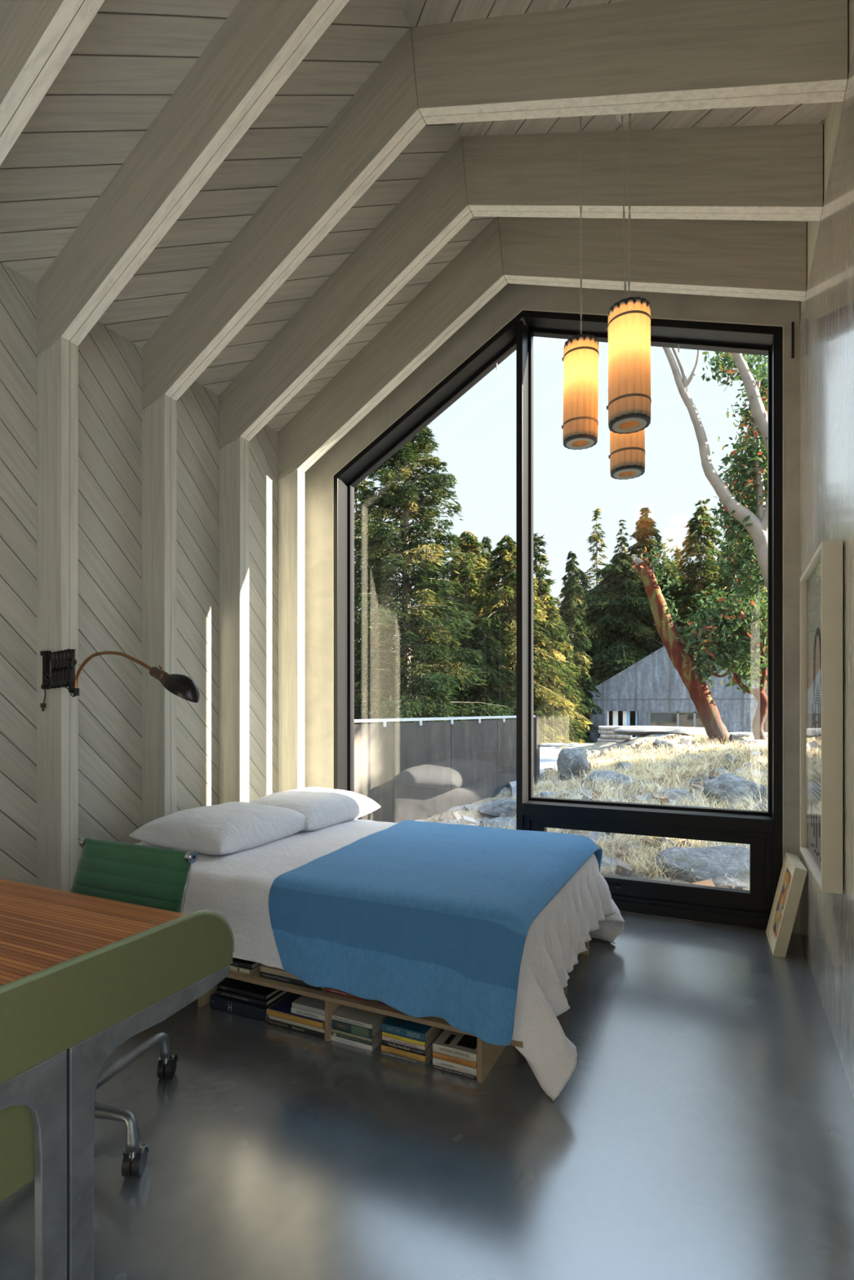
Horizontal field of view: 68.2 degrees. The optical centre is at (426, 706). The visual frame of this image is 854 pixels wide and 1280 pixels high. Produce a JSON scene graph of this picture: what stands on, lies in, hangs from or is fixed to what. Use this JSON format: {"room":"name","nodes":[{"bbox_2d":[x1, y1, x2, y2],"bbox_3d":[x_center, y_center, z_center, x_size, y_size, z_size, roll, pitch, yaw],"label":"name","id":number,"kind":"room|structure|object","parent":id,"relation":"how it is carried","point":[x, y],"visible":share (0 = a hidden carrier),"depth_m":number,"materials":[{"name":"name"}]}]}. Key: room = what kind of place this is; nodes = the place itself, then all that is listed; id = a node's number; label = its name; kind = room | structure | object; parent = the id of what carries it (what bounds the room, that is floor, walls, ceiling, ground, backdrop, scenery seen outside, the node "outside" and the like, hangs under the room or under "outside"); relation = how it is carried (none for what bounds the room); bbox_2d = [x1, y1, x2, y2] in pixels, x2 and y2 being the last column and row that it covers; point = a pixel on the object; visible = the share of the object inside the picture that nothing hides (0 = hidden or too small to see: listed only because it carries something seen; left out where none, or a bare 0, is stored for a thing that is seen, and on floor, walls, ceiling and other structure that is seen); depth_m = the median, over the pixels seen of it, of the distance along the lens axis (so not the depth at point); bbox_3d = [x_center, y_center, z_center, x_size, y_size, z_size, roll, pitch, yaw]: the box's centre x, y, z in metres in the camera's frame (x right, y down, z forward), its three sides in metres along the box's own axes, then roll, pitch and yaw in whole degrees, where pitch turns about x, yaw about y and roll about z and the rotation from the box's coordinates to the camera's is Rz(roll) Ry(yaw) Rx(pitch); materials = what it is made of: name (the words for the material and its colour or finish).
{"room":"bedroom","nodes":[
{"label":"bedroom","id":0,"kind":"room"},
{"bbox_2d":[0,262,278,885],"bbox_3d":[-3.342,-0.446,0.217,0.173,3.462,11.134,0,0,25],"label":"wall","id":1,"kind":"structure","parent":0,"point":[110,410],"depth_m":3.45,"materials":[{"name":"wood"}]},
{"bbox_2d":[0,0,827,431],"bbox_3d":[-1.702,-2.628,-0.514,3.757,1.350,11.214,0,0,25],"label":"ceiling","id":2,"kind":"structure","parent":0,"point":[133,55],"depth_m":2.90,"materials":[{"name":"wood"}]},
{"bbox_2d":[561,115,599,449],"bbox_3d":[0.726,-2.052,2.975,0.163,1.620,0.168,0,0,-20],"label":"pendant lamp","id":3,"kind":"object","parent":2,"relation":"hanging from","point":[580,354],"visible":0.96,"depth_m":2.92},
{"bbox_2d":[615,112,635,123],"bbox_3d":[0.933,-2.788,2.955,0.100,0.048,0.100,0,0,25],"label":"ceiling rose","id":4,"kind":"object","parent":2,"relation":"attached to","point":[625,116],"visible":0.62,"depth_m":2.96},
{"bbox_2d":[608,115,644,479],"bbox_3d":[0.899,-1.923,2.847,0.154,1.751,0.167,0,0,-34],"label":"pendant lamp","id":5,"kind":"object","parent":4,"relation":"hanging from","point":[626,456],"visible":0.56,"depth_m":2.80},
{"bbox_2d":[605,113,651,434],"bbox_3d":[0.892,-1.980,2.738,0.178,1.612,0.397,0,0,25],"label":"pendant lamp","id":6,"kind":"object","parent":4,"relation":"hanging from","point":[628,326],"visible":1,"depth_m":2.57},
{"bbox_2d":[618,421,639,428],"bbox_3d":[0.846,-1.205,2.635,0.094,0.045,0.094,0,0,25],"label":"diffuser","id":7,"kind":"object","parent":6,"relation":"attached to","point":[622,424],"depth_m":2.67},
{"bbox_2d":[0,910,853,1279],"bbox_3d":[-1.703,1.345,-0.525,3.870,0.120,11.194,0,0,25],"label":"floor","id":8,"kind":"structure","parent":0,"point":[701,1127],"depth_m":1.84,"materials":[{"name":"concrete"}]},
{"bbox_2d":[0,0,105,165],"bbox_3d":[-0.600,-0.919,1.826,3.407,4.408,0.088,0,0,25],"label":"ceiling beam","id":9,"kind":"structure","parent":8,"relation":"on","point":[37,37],"depth_m":2.16,"materials":[{"name":"wood"}]},
{"bbox_2d":[0,878,234,1279],"bbox_3d":[-1.447,0.908,1.649,1.557,0.754,0.980,0,0,25],"label":"desk","id":10,"kind":"object","parent":8,"relation":"on","point":[82,975],"visible":1,"depth_m":1.35,"materials":[{"name":"green paint"}]},
{"bbox_2d":[71,836,197,1176],"bbox_3d":[-1.076,0.863,1.907,0.710,0.843,0.750,0,0,25],"label":"office chair","id":11,"kind":"object","parent":8,"relation":"on","point":[153,877],"visible":0.25,"depth_m":1.98,"materials":[{"name":"green fabric"}]},
{"bbox_2d":[36,0,349,892],"bbox_3d":[-0.340,-0.919,2.377,3.407,4.408,0.088,0,0,25],"label":"ceiling beam","id":12,"kind":"structure","parent":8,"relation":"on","point":[260,45],"depth_m":2.92,"materials":[{"name":"wood"}]},
{"bbox_2d":[40,648,199,711],"bbox_3d":[-1.374,-0.123,2.700,1.156,0.288,0.099,0,0,31],"label":"wall lamp","id":13,"kind":"object","parent":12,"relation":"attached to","point":[62,667],"visible":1,"depth_m":2.88,"materials":[{"name":"metal"}]},
{"bbox_2d":[149,664,168,680],"bbox_3d":[-1.054,-0.124,2.493,0.126,0.083,0.055,0,0,25],"label":"socket","id":14,"kind":"object","parent":13,"relation":"attached to","point":[157,673],"depth_m":2.48,"materials":[{"name":"gold metal"}]},
{"bbox_2d":[210,992,290,1022],"bbox_3d":[-0.740,1.259,2.733,0.295,0.051,0.242,0,0,25],"label":"book","id":15,"kind":"object","parent":8,"relation":"on","point":[254,1011],"visible":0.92,"depth_m":2.62,"materials":[{"name":"paper"}]},
{"bbox_2d":[215,988,288,1006],"bbox_3d":[-0.734,1.223,2.747,0.270,0.019,0.232,0,0,25],"label":"book","id":16,"kind":"object","parent":15,"relation":"on","point":[220,992],"visible":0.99,"depth_m":2.64,"materials":[{"name":"paper"}]},
{"bbox_2d":[217,977,280,1000],"bbox_3d":[-0.737,1.204,2.754,0.262,0.017,0.222,0,0,25],"label":"book","id":17,"kind":"object","parent":16,"relation":"on","point":[237,986],"visible":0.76,"depth_m":2.67,"materials":[{"name":"paper"}]},
{"bbox_2d":[266,1017,324,1038],"bbox_3d":[-0.479,1.275,2.588,0.285,0.019,0.202,0,0,25],"label":"book","id":18,"kind":"object","parent":8,"relation":"on","point":[273,1022],"visible":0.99,"depth_m":2.50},
{"bbox_2d":[268,1015,324,1033],"bbox_3d":[-0.476,1.258,2.587,0.270,0.013,0.201,0,0,25],"label":"book","id":19,"kind":"object","parent":18,"relation":"on","point":[271,1017],"visible":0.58,"depth_m":2.50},
{"bbox_2d":[266,992,324,1029],"bbox_3d":[-0.482,1.238,2.595,0.272,0.023,0.211,0,0,25],"label":"book","id":20,"kind":"object","parent":19,"relation":"on","point":[271,1012],"visible":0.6,"depth_m":2.50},
{"bbox_2d":[268,992,324,1022],"bbox_3d":[-0.478,1.224,2.592,0.262,0.003,0.211,0,0,25],"label":"book","id":21,"kind":"object","parent":20,"relation":"on","point":[284,1006],"visible":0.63,"depth_m":2.57,"materials":[{"name":"paper"}]},
{"bbox_2d":[290,1006,324,1021],"bbox_3d":[-0.436,1.210,2.540,0.168,0.021,0.142,0,0,25],"label":"book","id":22,"kind":"object","parent":21,"relation":"on","point":[295,1011],"visible":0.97,"depth_m":2.48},
{"bbox_2d":[291,995,324,1015],"bbox_3d":[-0.436,1.189,2.539,0.162,0.019,0.142,0,0,25],"label":"book","id":23,"kind":"object","parent":22,"relation":"on","point":[313,1005],"visible":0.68,"depth_m":2.50,"materials":[{"name":"paper"}]},
{"bbox_2d":[330,1035,382,1051],"bbox_3d":[-0.257,1.275,2.451,0.182,0.019,0.142,0,0,25],"label":"book","id":24,"kind":"object","parent":8,"relation":"on","point":[362,1046],"visible":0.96,"depth_m":2.39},
{"bbox_2d":[331,1031,382,1045],"bbox_3d":[-0.257,1.258,2.450,0.180,0.012,0.142,0,0,25],"label":"book","id":25,"kind":"object","parent":24,"relation":"on","point":[333,1033],"visible":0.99,"depth_m":2.39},
{"bbox_2d":[331,1028,382,1042],"bbox_3d":[-0.256,1.246,2.451,0.180,0.010,0.141,0,0,25],"label":"book","id":26,"kind":"object","parent":25,"relation":"on","point":[332,1029],"visible":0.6,"depth_m":2.39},
{"bbox_2d":[331,1015,388,1039],"bbox_3d":[-0.257,1.222,2.450,0.178,0.035,0.142,0,0,25],"label":"book","id":27,"kind":"object","parent":26,"relation":"on","point":[335,1024],"visible":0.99,"depth_m":2.39,"materials":[{"name":"paper"}]},
{"bbox_2d":[331,1005,386,1029],"bbox_3d":[-0.257,1.195,2.450,0.180,0.016,0.142,0,0,25],"label":"book","id":28,"kind":"object","parent":27,"relation":"on","point":[369,1020],"visible":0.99,"depth_m":2.41,"materials":[{"name":"paper"}]},
{"bbox_2d":[197,941,588,1083],"bbox_3d":[-0.333,1.117,3.178,2.120,0.336,1.460,0,0,25],"label":"platform bed","id":29,"kind":"object","parent":8,"relation":"on","point":[487,1054],"visible":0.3,"depth_m":2.36,"materials":[{"name":"brown wood"}]},
{"bbox_2d":[228,964,261,973],"bbox_3d":[-0.774,1.092,2.689,0.160,0.017,0.141,0,0,25],"label":"book","id":30,"kind":"object","parent":29,"relation":"on","point":[232,967],"visible":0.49,"depth_m":2.62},
{"bbox_2d":[229,957,261,969],"bbox_3d":[-0.770,1.071,2.709,0.190,0.021,0.182,0,0,25],"label":"book","id":31,"kind":"object","parent":30,"relation":"on","point":[249,965],"visible":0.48,"depth_m":2.62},
{"bbox_2d":[259,971,324,991],"bbox_3d":[-0.517,1.090,2.567,0.300,0.021,0.142,0,0,25],"label":"book","id":32,"kind":"object","parent":29,"relation":"on","point":[264,975],"visible":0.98,"depth_m":2.51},
{"bbox_2d":[325,987,368,1000],"bbox_3d":[-0.279,1.093,2.456,0.185,0.015,0.142,0,0,25],"label":"book","id":33,"kind":"object","parent":29,"relation":"on","point":[327,989],"visible":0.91,"depth_m":2.40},
{"bbox_2d":[228,968,522,1042],"bbox_3d":[-0.346,1.110,3.153,2.118,0.018,1.396,0,0,25],"label":"shelf","id":34,"kind":"object","parent":29,"relation":"attached to","point":[373,1006],"depth_m":2.37,"materials":[{"name":"brown wood"}]},
{"bbox_2d":[135,819,624,1101],"bbox_3d":[-0.258,0.984,3.217,2.353,0.600,1.808,0,0,25],"label":"sheet","id":35,"kind":"object","parent":29,"relation":"on","point":[236,886],"visible":0.28,"depth_m":2.59,"materials":[{"name":"fabric"}]},
{"bbox_2d":[128,801,305,855],"bbox_3d":[-1.069,0.636,3.399,0.611,0.186,0.802,0,0,25],"label":"pillow","id":36,"kind":"object","parent":35,"relation":"on","point":[231,827],"visible":0.97,"depth_m":3.15,"materials":[{"name":"fabric"}]},
{"bbox_2d":[248,786,380,831],"bbox_3d":[-0.742,0.634,3.996,0.588,0.195,0.746,0,0,29],"label":"pillow","id":37,"kind":"object","parent":35,"relation":"on","point":[322,807],"visible":0.78,"depth_m":3.83,"materials":[{"name":"fabric"}]},
{"bbox_2d":[268,819,602,1045],"bbox_3d":[0.095,0.895,2.989,1.188,0.416,1.625,0,0,25],"label":"blanket","id":38,"kind":"object","parent":35,"relation":"on","point":[420,919],"visible":0.99,"depth_m":2.34,"materials":[{"name":"fabric"}]},
{"bbox_2d":[381,1050,432,1066],"bbox_3d":[-0.058,1.279,2.354,0.182,0.012,0.142,0,0,25],"label":"book","id":39,"kind":"object","parent":8,"relation":"on","point":[415,1061],"visible":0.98,"depth_m":2.29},
{"bbox_2d":[381,1044,432,1062],"bbox_3d":[-0.059,1.261,2.354,0.180,0.020,0.142,0,0,25],"label":"book","id":40,"kind":"object","parent":39,"relation":"on","point":[384,1048],"visible":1,"depth_m":2.29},
{"bbox_2d":[382,1032,441,1056],"bbox_3d":[-0.057,1.241,2.354,0.178,0.018,0.142,0,0,25],"label":"book","id":41,"kind":"object","parent":40,"relation":"on","point":[421,1052],"visible":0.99,"depth_m":2.29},
{"bbox_2d":[382,1029,440,1050],"bbox_3d":[-0.057,1.224,2.354,0.175,0.013,0.142,0,0,25],"label":"book","id":42,"kind":"object","parent":41,"relation":"on","point":[385,1038],"visible":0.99,"depth_m":2.29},
{"bbox_2d":[382,1027,440,1046],"bbox_3d":[-0.057,1.209,2.354,0.175,0.014,0.142,0,0,25],"label":"book","id":43,"kind":"object","parent":42,"relation":"on","point":[385,1034],"visible":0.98,"depth_m":2.29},
{"bbox_2d":[381,1016,437,1042],"bbox_3d":[-0.059,1.186,2.354,0.178,0.030,0.142,0,0,25],"label":"book","id":44,"kind":"object","parent":43,"relation":"on","point":[393,1025],"visible":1,"depth_m":2.31,"materials":[{"name":"paper"}]},
{"bbox_2d":[432,1064,476,1079],"bbox_3d":[0.125,1.279,2.268,0.166,0.011,0.142,0,0,25],"label":"book","id":45,"kind":"object","parent":8,"relation":"on","point":[436,1067],"visible":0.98,"depth_m":2.20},
{"bbox_2d":[432,1057,476,1075],"bbox_3d":[0.125,1.260,2.268,0.166,0.024,0.142,0,0,25],"label":"book","id":46,"kind":"object","parent":45,"relation":"on","point":[437,1062],"visible":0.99,"depth_m":2.20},
{"bbox_2d":[432,1051,476,1068],"bbox_3d":[0.125,1.237,2.268,0.166,0.020,0.142,0,0,25],"label":"book","id":47,"kind":"object","parent":46,"relation":"on","point":[435,1055],"visible":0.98,"depth_m":2.20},
{"bbox_2d":[432,1029,476,1062],"bbox_3d":[0.125,1.211,2.268,0.166,0.029,0.142,0,0,25],"label":"book","id":48,"kind":"object","parent":47,"relation":"on","point":[451,1043],"visible":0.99,"depth_m":2.23,"materials":[{"name":"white paper"}]},
{"bbox_2d":[142,0,847,826],"bbox_3d":[-0.079,-0.919,2.928,3.407,4.408,0.088,0,0,25],"label":"ceiling beam","id":49,"kind":"structure","parent":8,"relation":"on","point":[632,56],"depth_m":2.82,"materials":[{"name":"wood"}]},
{"bbox_2d":[218,123,822,804],"bbox_3d":[0.182,-0.919,3.479,3.407,4.408,0.088,0,0,25],"label":"ceiling beam","id":50,"kind":"structure","parent":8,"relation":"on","point":[765,172],"depth_m":3.44,"materials":[{"name":"wood"}]},
{"bbox_2d":[278,216,806,792],"bbox_3d":[0.443,-0.919,4.030,3.407,4.408,0.088,0,0,25],"label":"ceiling beam","id":51,"kind":"structure","parent":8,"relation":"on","point":[746,259],"depth_m":4.03,"materials":[{"name":"wood"}]},
{"bbox_2d":[765,852,807,957],"bbox_3d":[1.927,1.057,3.389,0.154,0.476,0.370,0,0,23],"label":"picture frame","id":52,"kind":"object","parent":8,"relation":"on","point":[793,873],"visible":1,"depth_m":3.26,"materials":[{"name":"wood"}]},
{"bbox_2d":[771,867,791,938],"bbox_3d":[1.911,1.053,3.396,0.074,0.338,0.200,0,0,23],"label":"print","id":53,"kind":"object","parent":52,"relation":"attached to","point":[785,886],"depth_m":3.39},
{"bbox_2d":[304,283,799,934],"bbox_3d":[0.532,-0.934,4.421,3.580,4.638,0.220,0,0,25],"label":"wall","id":54,"kind":"structure","parent":0,"point":[512,298],"depth_m":4.29,"materials":[{"name":"grey paint"}]},
{"bbox_2d":[333,310,782,929],"bbox_3d":[0.694,-0.693,4.330,3.043,3.956,0.218,0,0,25],"label":"window","id":55,"kind":"structure","parent":54,"relation":"in","point":[762,830],"depth_m":4.10,"materials":[{"name":"black metal"}]},
{"bbox_2d":[333,308,783,929],"bbox_3d":[0.658,-0.694,4.255,3.055,3.969,0.034,0,0,25],"label":"trim","id":56,"kind":"structure","parent":54,"relation":"attached to","point":[522,308],"depth_m":3.87,"materials":[{"name":"paint"}]},
{"bbox_2d":[800,50,853,1098],"bbox_3d":[-0.103,-0.432,-1.315,0.180,3.434,11.134,0,0,25],"label":"wall","id":57,"kind":"structure","parent":0,"point":[827,319],"depth_m":2.38,"materials":[{"name":"paint"}]},
{"bbox_2d":[800,539,842,893],"bbox_3d":[1.596,0.036,2.569,0.064,1.257,0.730,0,0,25],"label":"picture frame","id":58,"kind":"object","parent":57,"relation":"attached to","point":[821,580],"visible":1,"depth_m":2.25,"materials":[{"name":"white paint"}]},
{"bbox_2d":[813,627,821,704],"bbox_3d":[1.599,-0.167,2.579,0.001,0.313,0.270,0,0,25],"label":"print","id":59,"kind":"object","parent":58,"relation":"on","point":[816,631],"depth_m":2.59,"materials":[{"name":"black"}]},
{"bbox_2d":[800,0,853,321],"bbox_3d":[-0.101,-2.429,-1.316,0.176,0.561,11.134,0,0,25],"label":"trim","id":60,"kind":"structure","parent":57,"relation":"attached to","point":[833,109],"depth_m":2.58,"materials":[{"name":"wood"}]},
{"label":"outside","id":61,"kind":"structure","parent":0,"visible":0},
{"bbox_2d":[416,733,767,884],"bbox_3d":[15.112,1.267,31.935,52.000,1.525,62.000,0,0,25],"label":"ground","id":62,"kind":"structure","parent":61,"point":[475,814],"depth_m":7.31,"materials":[{"name":"plant"}]},
{"bbox_2d":[354,475,401,723],"bbox_3d":[-1.949,-2.930,17.567,4.358,9.007,3.342,0,0,7],"label":"conifer tree","id":63,"kind":"object","parent":62,"relation":"on","point":[358,554],"visible":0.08,"depth_m":17.43,"materials":[{"name":"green plant"}]},
{"bbox_2d":[391,591,463,717],"bbox_3d":[0.272,-0.754,16.858,3.235,4.968,2.948,0,0,9],"label":"conifer tree","id":64,"kind":"object","parent":62,"relation":"on","point":[453,646],"visible":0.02,"depth_m":16.65,"materials":[{"name":"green plant"}]},
{"bbox_2d":[354,426,514,724],"bbox_3d":[-0.375,-3.183,14.725,4.852,9.078,4.406,0,0,35],"label":"conifer tree","id":65,"kind":"object","parent":62,"relation":"on","point":[404,497],"visible":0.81,"depth_m":14.11,"materials":[{"name":"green plant"}]},
{"bbox_2d":[354,715,539,822],"bbox_3d":[0.258,0.853,7.174,0.100,1.465,4.275,0,0,37],"label":"wall","id":66,"kind":"structure","parent":62,"relation":"on","point":[420,770],"depth_m":6.87,"materials":[{"name":"concrete"}]},
{"bbox_2d":[422,530,504,679],"bbox_3d":[1.229,-1.982,20.348,4.344,7.541,4.568,0,0,34],"label":"conifer tree","id":67,"kind":"object","parent":62,"relation":"on","point":[468,543],"visible":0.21,"depth_m":20.07,"materials":[{"name":"green plant"}]},
{"bbox_2d":[473,536,500,617],"bbox_3d":[2.523,-2.615,26.479,3.743,9.058,4.101,0,0,25],"label":"conifer tree","id":68,"kind":"object","parent":62,"relation":"on","point":[486,543],"visible":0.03,"depth_m":26.38,"materials":[{"name":"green plant"}]},
{"bbox_2d":[435,624,543,744],"bbox_3d":[1.380,-0.116,15.860,3.407,3.964,3.424,0,0,-39],"label":"conifer tree","id":69,"kind":"object","parent":62,"relation":"on","point":[493,661],"visible":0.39,"depth_m":15.56,"materials":[{"name":"green plant"}]},
{"bbox_2d":[477,798,515,817],"bbox_3d":[0.850,1.083,6.705,0.614,0.219,0.523,0,0,0],"label":"rock","id":70,"kind":"object","parent":62,"relation":"on","point":[495,808],"visible":0.52,"depth_m":6.50,"materials":[{"name":"stone"}]},
{"bbox_2d":[479,819,515,828],"bbox_3d":[0.709,1.180,6.048,0.423,0.209,0.424,0,0,-22],"label":"rock","id":71,"kind":"object","parent":62,"relation":"on","point":[503,822],"visible":0.33,"depth_m":5.93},
{"bbox_2d":[462,533,577,742],"bbox_3d":[2.379,-1.587,18.803,4.379,7.167,4.038,0,0,-16],"label":"conifer tree","id":72,"kind":"object","parent":62,"relation":"on","point":[503,628],"visible":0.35,"depth_m":18.28,"materials":[{"name":"green plant"}]},
{"bbox_2d":[509,746,577,799],"bbox_3d":[1.572,1.095,11.977,2.046,0.220,8.502,0,0,17],"label":"garden path","id":73,"kind":"structure","parent":62,"relation":"on","point":[546,757],"depth_m":11.55,"materials":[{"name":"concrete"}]},
{"bbox_2d":[533,533,559,610],"bbox_3d":[4.216,-2.533,24.564,2.896,8.469,2.828,0,0,3],"label":"conifer tree","id":74,"kind":"object","parent":62,"relation":"on","point":[539,571],"visible":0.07,"depth_m":24.42,"materials":[{"name":"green plant"}]},
{"bbox_2d":[511,578,592,743],"bbox_3d":[3.383,-1.101,19.428,3.344,5.644,2.813,0,0,29],"label":"conifer tree","id":75,"kind":"object","parent":62,"relation":"on","point":[560,689],"visible":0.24,"depth_m":18.92,"materials":[{"name":"green plant"}]},
{"bbox_2d":[539,742,577,746],"bbox_3d":[2.999,1.030,15.790,1.528,0.244,0.928,0,0,25],"label":"rock","id":76,"kind":"object","parent":62,"relation":"on","point":[542,744],"visible":0.39,"depth_m":15.46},
{"bbox_2d":[544,616,591,743],"bbox_3d":[4.053,-0.564,20.166,2.367,4.910,2.587,0,0,-32],"label":"conifer tree","id":77,"kind":"object","parent":62,"relation":"on","point":[569,655],"visible":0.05,"depth_m":19.85,"materials":[{"name":"green plant"}]},
{"bbox_2d":[556,747,589,778],"bbox_3d":[2.219,0.957,9.370,0.515,0.704,0.561,0,0,-15],"label":"rock","id":78,"kind":"object","parent":62,"relation":"on","point":[573,759],"visible":0.7,"depth_m":9.15,"materials":[{"name":"stone"}]},
{"bbox_2d":[556,568,599,689],"bbox_3d":[7.820,-2.408,32.683,5.799,9.641,6.224,0,0,25],"label":"conifer tree","id":79,"kind":"object","parent":62,"relation":"on","point":[583,578],"visible":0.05,"depth_m":32.58,"materials":[{"name":"green plant"}]},
{"bbox_2d":[557,551,604,742],"bbox_3d":[5.968,-2.215,26.120,2.939,8.444,2.862,0,0,-27],"label":"conifer tree","id":80,"kind":"object","parent":62,"relation":"on","point":[576,635],"visible":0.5,"depth_m":25.75,"materials":[{"name":"green plant"}]},
{"bbox_2d":[414,733,767,890],"bbox_3d":[3.958,0.928,8.185,6.618,0.828,9.193,0,0,25],"label":"rubble","id":81,"kind":"object","parent":62,"relation":"on","point":[624,867],"visible":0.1,"depth_m":6.82,"materials":[{"name":"stone"}]},
{"bbox_2d":[583,506,608,588],"bbox_3d":[9.603,-4.669,35.195,3.538,13.107,3.322,0,0,25],"label":"conifer tree","id":82,"kind":"object","parent":62,"relation":"on","point":[597,535],"visible":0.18,"depth_m":35.28,"materials":[{"name":"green plant"}]},
{"bbox_2d":[579,770,636,787],"bbox_3d":[2.332,1.006,8.075,0.763,0.360,0.599,0,0,25],"label":"rock","id":83,"kind":"object","parent":62,"relation":"on","point":[597,774],"visible":0.49,"depth_m":7.92,"materials":[{"name":"stone"}]},
{"bbox_2d":[600,856,617,866],"bbox_3d":[1.394,1.352,4.918,0.396,0.370,0.453,0,0,-37],"label":"rock","id":84,"kind":"object","parent":62,"relation":"on","point":[604,864],"visible":0.08,"depth_m":4.89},
{"bbox_2d":[597,725,631,742],"bbox_3d":[4.521,0.661,15.012,0.885,0.415,0.366,0,0,25],"label":"log pile","id":85,"kind":"object","parent":62,"relation":"on","point":[607,735],"visible":0.64,"depth_m":14.93,"materials":[{"name":"wood"}]},
{"bbox_2d":[612,520,629,553],"bbox_3d":[11.122,-4.350,35.614,3.811,12.555,3.966,0,0,-26],"label":"conifer tree","id":86,"kind":"object","parent":62,"relation":"on","point":[623,540],"visible":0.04,"depth_m":35.67,"materials":[{"name":"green plant"}]},
{"bbox_2d":[573,550,678,739],"bbox_3d":[9.780,-1.845,31.890,9.698,12.145,8.887,0,0,44],"label":"conifer tree","id":87,"kind":"object","parent":62,"relation":"on","point":[615,599],"visible":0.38,"depth_m":30.39,"materials":[{"name":"green plant"}]},
{"bbox_2d":[501,739,767,811],"bbox_3d":[3.880,0.826,7.438,6.161,0.760,5.283,0,0,9],"label":"dry grass","id":88,"kind":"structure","parent":62,"relation":"on","point":[753,778],"depth_m":7.66,"materials":[{"name":"plant"}]},
{"bbox_2d":[604,506,683,653],"bbox_3d":[11.322,-3.814,32.010,6.125,12.894,5.718,0,0,-5],"label":"conifer tree","id":89,"kind":"object","parent":62,"relation":"on","point":[645,527],"visible":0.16,"depth_m":31.97,"materials":[{"name":"green plant"}]},
{"bbox_2d":[613,725,706,737],"bbox_3d":[5.305,0.563,13.644,2.546,0.278,1.382,0,0,25],"label":"rock","id":90,"kind":"object","parent":62,"relation":"on","point":[644,731],"visible":0.53,"depth_m":13.29,"materials":[{"name":"stone"}]},
{"bbox_2d":[652,739,677,749],"bbox_3d":[4.077,0.669,10.793,0.418,0.212,0.402,0,0,25],"label":"rock","id":91,"kind":"object","parent":62,"relation":"on","point":[666,743],"visible":0.62,"depth_m":10.64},
{"bbox_2d":[588,645,759,742],"bbox_3d":[11.024,-0.143,26.855,7.390,4.895,4.020,0,0,25],"label":"house","id":92,"kind":"structure","parent":62,"relation":"on","point":[651,688],"depth_m":25.43,"materials":[{"name":"grey wood"}]},
{"bbox_2d":[586,730,767,768],"bbox_3d":[5.301,0.793,10.027,6.815,0.728,3.911,0,0,25],"label":"dry grass","id":93,"kind":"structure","parent":62,"relation":"on","point":[613,754],"depth_m":10.35,"materials":[{"name":"plant"}]},
{"bbox_2d":[660,788,697,804],"bbox_3d":[2.837,1.060,7.071,0.406,0.260,0.368,0,0,25],"label":"rock","id":94,"kind":"object","parent":62,"relation":"on","point":[677,791],"visible":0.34,"depth_m":6.99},
{"bbox_2d":[671,546,685,588],"bbox_3d":[15.764,-3.938,39.205,5.735,12.206,4.820,0,0,43],"label":"conifer tree","id":95,"kind":"object","parent":62,"relation":"on","point":[677,556],"visible":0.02,"depth_m":39.03,"materials":[{"name":"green plant"}]},
{"bbox_2d":[630,538,733,745],"bbox_3d":[4.760,-0.988,11.385,2.046,4.218,0.833,0,0,25],"label":"tree","id":96,"kind":"object","parent":62,"relation":"on","point":[709,716],"visible":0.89,"depth_m":11.30,"materials":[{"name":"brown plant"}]},
{"bbox_2d":[659,560,710,660],"bbox_3d":[13.036,-2.716,33.860,5.822,10.370,5.424,0,0,-32],"label":"conifer tree","id":97,"kind":"object","parent":62,"relation":"on","point":[674,571],"visible":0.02,"depth_m":33.11,"materials":[{"name":"green plant"}]},
{"bbox_2d":[649,845,749,889],"bbox_3d":[2.151,1.334,4.594,1.049,0.599,0.646,0,0,25],"label":"rock","id":98,"kind":"object","parent":62,"relation":"on","point":[731,857],"visible":0.3,"depth_m":4.53,"materials":[{"name":"stone"}]},
{"bbox_2d":[666,500,745,671],"bbox_3d":[13.924,-3.911,32.345,6.188,13.400,5.239,0,0,12],"label":"conifer tree","id":99,"kind":"object","parent":62,"relation":"on","point":[692,571],"visible":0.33,"depth_m":31.85,"materials":[{"name":"green plant"}]},
{"bbox_2d":[662,346,767,626],"bbox_3d":[5.162,-2.856,10.359,2.758,7.587,1.669,0,0,25],"label":"tree","id":100,"kind":"object","parent":62,"relation":"on","point":[753,558],"visible":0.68,"depth_m":10.03,"materials":[{"name":"green plant"}]},
{"bbox_2d":[672,582,767,742],"bbox_3d":[5.480,-0.675,11.286,2.017,3.219,1.736,0,0,25],"label":"tree","id":101,"kind":"object","parent":62,"relation":"on","point":[726,628],"visible":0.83,"depth_m":11.06,"materials":[{"name":"green plant"}]},
{"bbox_2d":[707,499,760,683],"bbox_3d":[14.762,-3.909,29.477,4.979,12.574,4.939,0,0,-9],"label":"conifer tree","id":102,"kind":"object","parent":62,"relation":"on","point":[720,582],"visible":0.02,"depth_m":29.48,"materials":[{"name":"green plant"}]},
{"bbox_2d":[702,773,767,805],"bbox_3d":[3.249,0.903,6.568,0.550,0.406,0.536,0,0,-26],"label":"rock","id":103,"kind":"object","parent":62,"relation":"on","point":[730,783],"visible":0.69,"depth_m":6.43,"materials":[{"name":"stone"}]},
{"bbox_2d":[710,387,767,732],"bbox_3d":[8.062,-3.327,14.940,2.530,8.766,2.423,0,0,25],"label":"conifer tree","id":104,"kind":"object","parent":62,"relation":"on","point":[724,584],"visible":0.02,"depth_m":15.11,"materials":[{"name":"green plant"}]},
{"bbox_2d":[733,739,767,748],"bbox_3d":[5.328,0.697,10.299,0.575,0.324,0.319,0,0,25],"label":"rock","id":105,"kind":"object","parent":62,"relation":"on","point":[755,741],"visible":0.2,"depth_m":10.20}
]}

